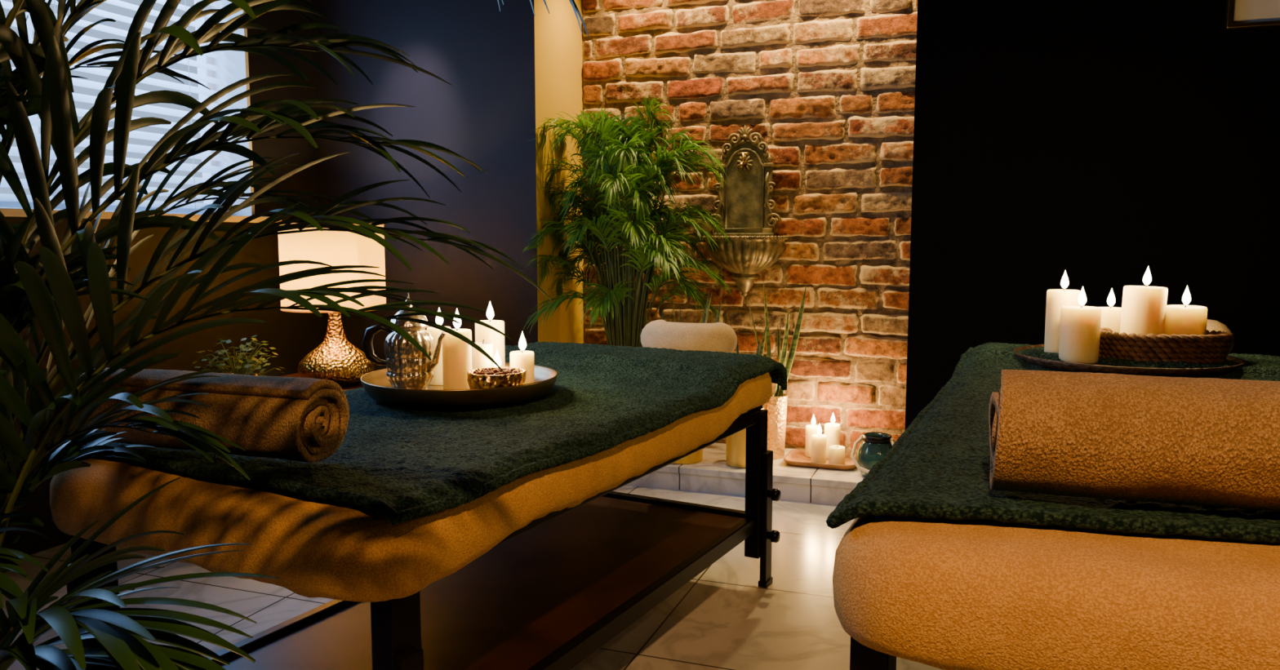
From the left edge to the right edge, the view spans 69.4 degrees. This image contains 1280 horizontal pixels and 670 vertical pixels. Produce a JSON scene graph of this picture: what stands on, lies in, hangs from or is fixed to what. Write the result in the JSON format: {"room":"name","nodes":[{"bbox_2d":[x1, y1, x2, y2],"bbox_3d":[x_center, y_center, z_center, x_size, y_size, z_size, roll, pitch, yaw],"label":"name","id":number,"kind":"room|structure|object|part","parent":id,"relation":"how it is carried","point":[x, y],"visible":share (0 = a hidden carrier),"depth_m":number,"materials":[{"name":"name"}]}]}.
{"room":"spa","nodes":[
{"label":"spa","id":0,"kind":"room"},
{"bbox_2d":[0,0,323,561],"bbox_3d":[-2.746,-0.439,2.217,0.300,2.700,5.550,2,6,20],"label":"wall","id":1,"kind":"structure","parent":0,"point":[294,335],"depth_m":4.31,"materials":[{"name":"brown paint"}]},
{"bbox_2d":[0,0,228,213],"bbox_3d":[-2.233,-1.084,3.509,0.060,1.200,1.690,2,6,20],"label":"window blind","id":2,"kind":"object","parent":1,"relation":"in","point":[6,200],"depth_m":3.88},
{"bbox_2d":[0,0,254,216],"bbox_3d":[-2.227,-1.074,3.513,0.250,1.220,1.750,2,6,20],"label":"window","id":3,"kind":"structure","parent":1,"relation":"in","point":[235,66],"depth_m":4.30,"materials":[{"name":"white"}]},
{"bbox_2d":[0,208,282,222],"bbox_3d":[-2.173,-0.460,3.556,0.275,0.030,1.950,2,6,20],"label":"window sill","id":4,"kind":"structure","parent":1,"relation":"attached to","point":[7,212],"depth_m":3.54,"materials":[{"name":"brown wood"}]},
{"bbox_2d":[311,0,584,371],"bbox_3d":[-1.075,-0.722,4.973,1.545,2.700,0.800,2,6,20],"label":"wall","id":5,"kind":"structure","parent":0,"point":[508,70],"depth_m":4.48,"materials":[{"name":"blue paint"}]},
{"bbox_2d":[0,484,943,669],"bbox_3d":[-0.068,1.024,1.681,5.800,0.100,6.700,2,6,20],"label":"floor","id":6,"kind":"structure","parent":0,"point":[721,619],"depth_m":2.90,"materials":[{"name":"tile"}]},
{"bbox_2d":[0,0,588,669],"bbox_3d":[-0.779,0.222,1.150,1.332,1.603,0.705,-2,6,-21],"label":"palm","id":7,"kind":"object","parent":6,"relation":"on","point":[50,295],"visible":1,"depth_m":1.10,"materials":[{"name":"green plant"}]},
{"bbox_2d":[281,373,363,391],"bbox_3d":[-1.545,0.489,3.953,0.600,0.500,1.200,2,6,20],"label":"console table","id":8,"kind":"object","parent":6,"relation":"on","point":[296,375],"visible":0.02,"depth_m":4.09,"materials":[{"name":"brown wood"}]},
{"bbox_2d":[191,334,283,376],"bbox_3d":[-1.575,0.137,3.631,0.344,0.265,0.299,-2,6,-18],"label":"potted herb","id":9,"kind":"object","parent":8,"relation":"on","point":[246,366],"visible":0.48,"depth_m":3.63,"materials":[{"name":"green plant"}]},
{"bbox_2d":[278,222,386,386],"bbox_3d":[-1.359,-0.137,4.110,0.450,0.711,0.450,2,6,20],"label":"table lamp","id":10,"kind":"object","parent":8,"relation":"on","point":[335,359],"visible":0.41,"depth_m":3.95,"materials":[{"name":"beige fabric"}]},
{"bbox_3d":[-1.359,-0.303,4.093,0.450,0.377,0.450,2,6,20],"label":"lamp shade","id":11,"kind":"part","parent":10,"relation":"part of","materials":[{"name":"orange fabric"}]},
{"bbox_2d":[49,320,786,669],"bbox_3d":[-0.343,0.454,2.606,1.016,0.845,2.100,3,7,28],"label":"massage table","id":12,"kind":"object","parent":6,"relation":"on","point":[499,536],"visible":0.72,"depth_m":2.06,"materials":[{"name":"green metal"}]},
{"bbox_2d":[78,367,349,462],"bbox_3d":[-0.838,0.150,1.802,0.558,0.157,0.166,2,6,20],"label":"rolled towel","id":13,"kind":"object","parent":12,"relation":"on","point":[296,419],"visible":0.7,"depth_m":1.71,"materials":[{"name":"brown fabric"}]},
{"bbox_2d":[360,361,557,406],"bbox_3d":[-0.482,0.131,2.490,0.518,0.051,0.518,2,6,20],"label":"brass tray","id":14,"kind":"object","parent":12,"relation":"on","point":[376,384],"visible":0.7,"depth_m":2.28,"materials":[{"name":"brown metal"}]},
{"bbox_2d":[361,293,445,390],"bbox_3d":[-0.613,0.024,2.399,0.207,0.268,0.129,-2,6,-18],"label":"teapot","id":15,"kind":"object","parent":14,"relation":"on","point":[407,367],"visible":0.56,"depth_m":2.37,"materials":[{"name":"metal"}]},
{"bbox_2d":[426,308,451,385],"bbox_3d":[-0.564,0.030,2.600,0.068,0.216,0.068,2,6,20],"label":"pillar candle","id":16,"kind":"object","parent":14,"relation":"on","point":[437,380],"visible":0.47,"depth_m":2.57,"materials":[{"name":"wax"}]},
{"bbox_2d":[441,308,471,390],"bbox_3d":[-0.476,0.044,2.409,0.076,0.228,0.076,2,6,20],"label":"pillar candle","id":17,"kind":"object","parent":14,"relation":"on","point":[456,353],"visible":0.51,"depth_m":2.38,"materials":[{"name":"wax"}]},
{"bbox_2d":[471,339,493,369],"bbox_3d":[-0.424,0.080,2.501,0.056,0.138,0.056,2,6,20],"label":"pillar candle","id":18,"kind":"object","parent":14,"relation":"on","point":[479,360],"visible":0.47,"depth_m":2.48,"materials":[{"name":"wax"}]},
{"bbox_2d":[475,301,505,367],"bbox_3d":[-0.420,0.022,2.590,0.082,0.234,0.082,2,6,20],"label":"pillar candle","id":19,"kind":"object","parent":14,"relation":"on","point":[482,332],"visible":0.53,"depth_m":2.56,"materials":[{"name":"wax"}]},
{"bbox_2d":[466,367,525,389],"bbox_3d":[-0.365,0.124,2.361,0.149,0.077,0.150,2,6,20],"label":"bowl","id":20,"kind":"object","parent":14,"relation":"on","point":[488,377],"visible":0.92,"depth_m":2.31,"materials":[{"name":"gold metal"}]},
{"bbox_2d":[493,349,501,367],"bbox_3d":[-0.382,0.095,2.466,0.052,0.114,0.052,2,6,20],"label":"pillar candle","id":21,"kind":"object","parent":14,"relation":"on","point":[497,359],"visible":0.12,"depth_m":2.46,"materials":[{"name":"wax"}]},
{"bbox_2d":[509,332,534,384],"bbox_3d":[-0.321,0.068,2.515,0.066,0.158,0.066,2,6,20],"label":"pillar candle","id":22,"kind":"object","parent":14,"relation":"on","point":[524,360],"visible":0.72,"depth_m":2.49,"materials":[{"name":"wax"}]},
{"bbox_2d":[626,443,864,505],"bbox_3d":[0.403,0.636,4.433,1.695,0.110,0.550,2,6,20],"label":"stone ledge","id":23,"kind":"structure","parent":6,"relation":"on","point":[713,474],"depth_m":4.16,"materials":[{"name":"tile"}]},
{"bbox_2d":[519,94,731,346],"bbox_3d":[-0.051,-0.271,4.354,0.961,1.708,0.732,2,6,20],"label":"areca palm","id":24,"kind":"object","parent":23,"relation":"on","point":[619,154],"visible":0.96,"depth_m":4.30,"materials":[{"name":"green plant"}]},
{"bbox_2d":[644,290,721,464],"bbox_3d":[0.193,0.186,4.304,0.332,0.809,0.283,5,7,38],"label":"potted snake plant","id":25,"kind":"object","parent":23,"relation":"on","point":[696,457],"visible":0.16,"depth_m":4.27,"materials":[{"name":"green plant"}]},
{"bbox_2d":[725,324,766,468],"bbox_3d":[0.481,0.270,4.238,0.176,0.656,0.176,2,6,20],"label":"potted snake plant","id":26,"kind":"object","parent":23,"relation":"on","point":[735,443],"visible":0.24,"depth_m":4.20,"materials":[{"name":"green plant"}]},
{"bbox_2d":[745,282,806,459],"bbox_3d":[0.638,0.159,4.372,0.279,0.850,0.128,2,6,20],"label":"potted snake plant","id":27,"kind":"object","parent":23,"relation":"on","point":[776,406],"visible":0.67,"depth_m":4.35,"materials":[{"name":"green plant"}]},
{"bbox_2d":[783,448,856,470],"bbox_3d":[0.848,0.580,4.296,0.330,0.026,0.260,2,6,20],"label":"wooden tray","id":28,"kind":"object","parent":23,"relation":"on","point":[797,457],"visible":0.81,"depth_m":4.23,"materials":[{"name":"brown wood"}]},
{"bbox_2d":[804,414,818,457],"bbox_3d":[0.815,0.473,4.356,0.068,0.202,0.068,2,6,20],"label":"pillar candle","id":29,"kind":"object","parent":28,"relation":"on","point":[811,429],"visible":0.66,"depth_m":4.34,"materials":[{"name":"wax"}]},
{"bbox_2d":[810,424,826,463],"bbox_3d":[0.821,0.494,4.243,0.068,0.182,0.068,2,6,20],"label":"pillar candle","id":30,"kind":"object","parent":28,"relation":"on","point":[818,441],"visible":0.98,"depth_m":4.22,"materials":[{"name":"wax"}]},
{"bbox_2d":[824,412,839,459],"bbox_3d":[0.899,0.468,4.324,0.072,0.217,0.072,2,6,20],"label":"pillar candle","id":31,"kind":"object","parent":28,"relation":"on","point":[832,430],"visible":0.73,"depth_m":4.30,"materials":[{"name":"wax"}]},
{"bbox_2d":[828,444,844,465],"bbox_3d":[0.897,0.543,4.210,0.072,0.091,0.072,2,6,20],"label":"pillar candle","id":32,"kind":"object","parent":28,"relation":"on","point":[837,453],"visible":0.98,"depth_m":4.18,"materials":[{"name":"wax"}]},
{"bbox_2d":[850,432,893,476],"bbox_3d":[1.032,0.528,4.042,0.183,0.182,0.204,4,7,32],"label":"vase","id":33,"kind":"object","parent":23,"relation":"on","point":[874,446],"visible":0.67,"depth_m":4.00,"materials":[{"name":"teal ceramic"}]},
{"bbox_2d":[826,319,1279,669],"bbox_3d":[1.100,0.488,2.004,0.946,0.900,2.242,3,6,25],"label":"massage table","id":34,"kind":"object","parent":6,"relation":"on","point":[935,566],"visible":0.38,"depth_m":1.12,"materials":[{"name":"orange fabric"}]},
{"bbox_3d":[1.053,0.605,1.915,0.946,0.685,1.901,3,6,25],"label":"frame","id":35,"kind":"part","parent":34,"relation":"part of","materials":[{"name":"black metal"}]},
{"bbox_2d":[1013,344,1244,377],"bbox_3d":[1.326,0.066,2.538,0.560,0.024,0.560,2,6,20],"label":"wood tray","id":36,"kind":"object","parent":34,"relation":"on","point":[1092,368],"visible":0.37,"depth_m":2.31,"materials":[{"name":"brown wood"}]},
{"bbox_2d":[1044,271,1080,353],"bbox_3d":[1.198,-0.062,2.620,0.088,0.244,0.088,2,6,20],"label":"pillar candle","id":37,"kind":"object","parent":36,"relation":"on","point":[1056,299],"visible":0.6,"depth_m":2.60,"materials":[{"name":"wax"}]},
{"bbox_2d":[1058,286,1101,364],"bbox_3d":[1.194,-0.030,2.507,0.100,0.204,0.100,2,6,20],"label":"pillar candle","id":38,"kind":"object","parent":36,"relation":"on","point":[1080,326],"visible":0.99,"depth_m":2.47,"materials":[{"name":"wax"}]},
{"bbox_2d":[1098,288,1121,333],"bbox_3d":[1.329,-0.036,2.618,0.080,0.194,0.080,2,6,20],"label":"pillar candle","id":39,"kind":"object","parent":36,"relation":"on","point":[1110,316],"visible":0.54,"depth_m":2.58,"materials":[{"name":"wax"}]},
{"bbox_2d":[1098,328,1235,364],"bbox_3d":[1.411,0.030,2.504,0.347,0.086,0.237,1,6,14],"label":"wicker basket","id":40,"kind":"object","parent":36,"relation":"on","point":[1214,346],"visible":0.84,"depth_m":2.41,"materials":[{"name":"brown wicker"}]},
{"bbox_2d":[1119,266,1168,335],"bbox_3d":[1.368,-0.064,2.512,0.106,0.248,0.106,4,7,20],"label":"pillar candle","id":41,"kind":"object","parent":40,"relation":"in","point":[1144,308],"visible":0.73,"depth_m":2.47,"materials":[{"name":"wax"}]},
{"bbox_2d":[1164,285,1207,335],"bbox_3d":[1.469,-0.036,2.495,0.104,0.196,0.104,2,7,20],"label":"pillar candle","id":42,"kind":"object","parent":40,"relation":"in","point":[1180,319],"visible":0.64,"depth_m":2.46,"materials":[{"name":"wax"}]},
{"bbox_2d":[988,369,1279,511],"bbox_3d":[0.783,0.141,1.193,0.620,0.168,0.181,2,6,17],"label":"rolled towel","id":43,"kind":"object","parent":34,"relation":"on","point":[1199,442],"visible":1,"depth_m":1.17,"materials":[{"name":"brown fabric"}]},
{"bbox_2d":[582,0,917,453],"bbox_3d":[0.534,-0.689,4.658,1.695,2.700,0.274,2,6,20],"label":"wall","id":44,"kind":"structure","parent":0,"point":[828,86],"depth_m":4.45,"materials":[{"name":"brown brick"}]},
{"bbox_2d":[702,124,787,297],"bbox_3d":[0.486,-0.594,4.449,0.424,0.834,0.211,2,6,20],"label":"fountain","id":45,"kind":"object","parent":44,"relation":"attached to","point":[745,209],"depth_m":4.48,"materials":[{"name":"gold metal"}]},
{"bbox_2d":[905,0,1279,429],"bbox_3d":[2.446,-0.591,3.698,2.560,2.700,0.800,2,6,20],"label":"wall","id":46,"kind":"structure","parent":0,"point":[1101,143],"depth_m":3.53,"materials":[{"name":"black paint"}]},
{"bbox_2d":[1224,0,1279,30],"bbox_3d":[2.483,-1.412,3.156,0.800,0.655,0.032,2,6,20],"label":"picture frame","id":47,"kind":"object","parent":46,"relation":"attached to","point":[1240,14],"visible":1,"depth_m":3.29,"materials":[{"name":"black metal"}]}
]}

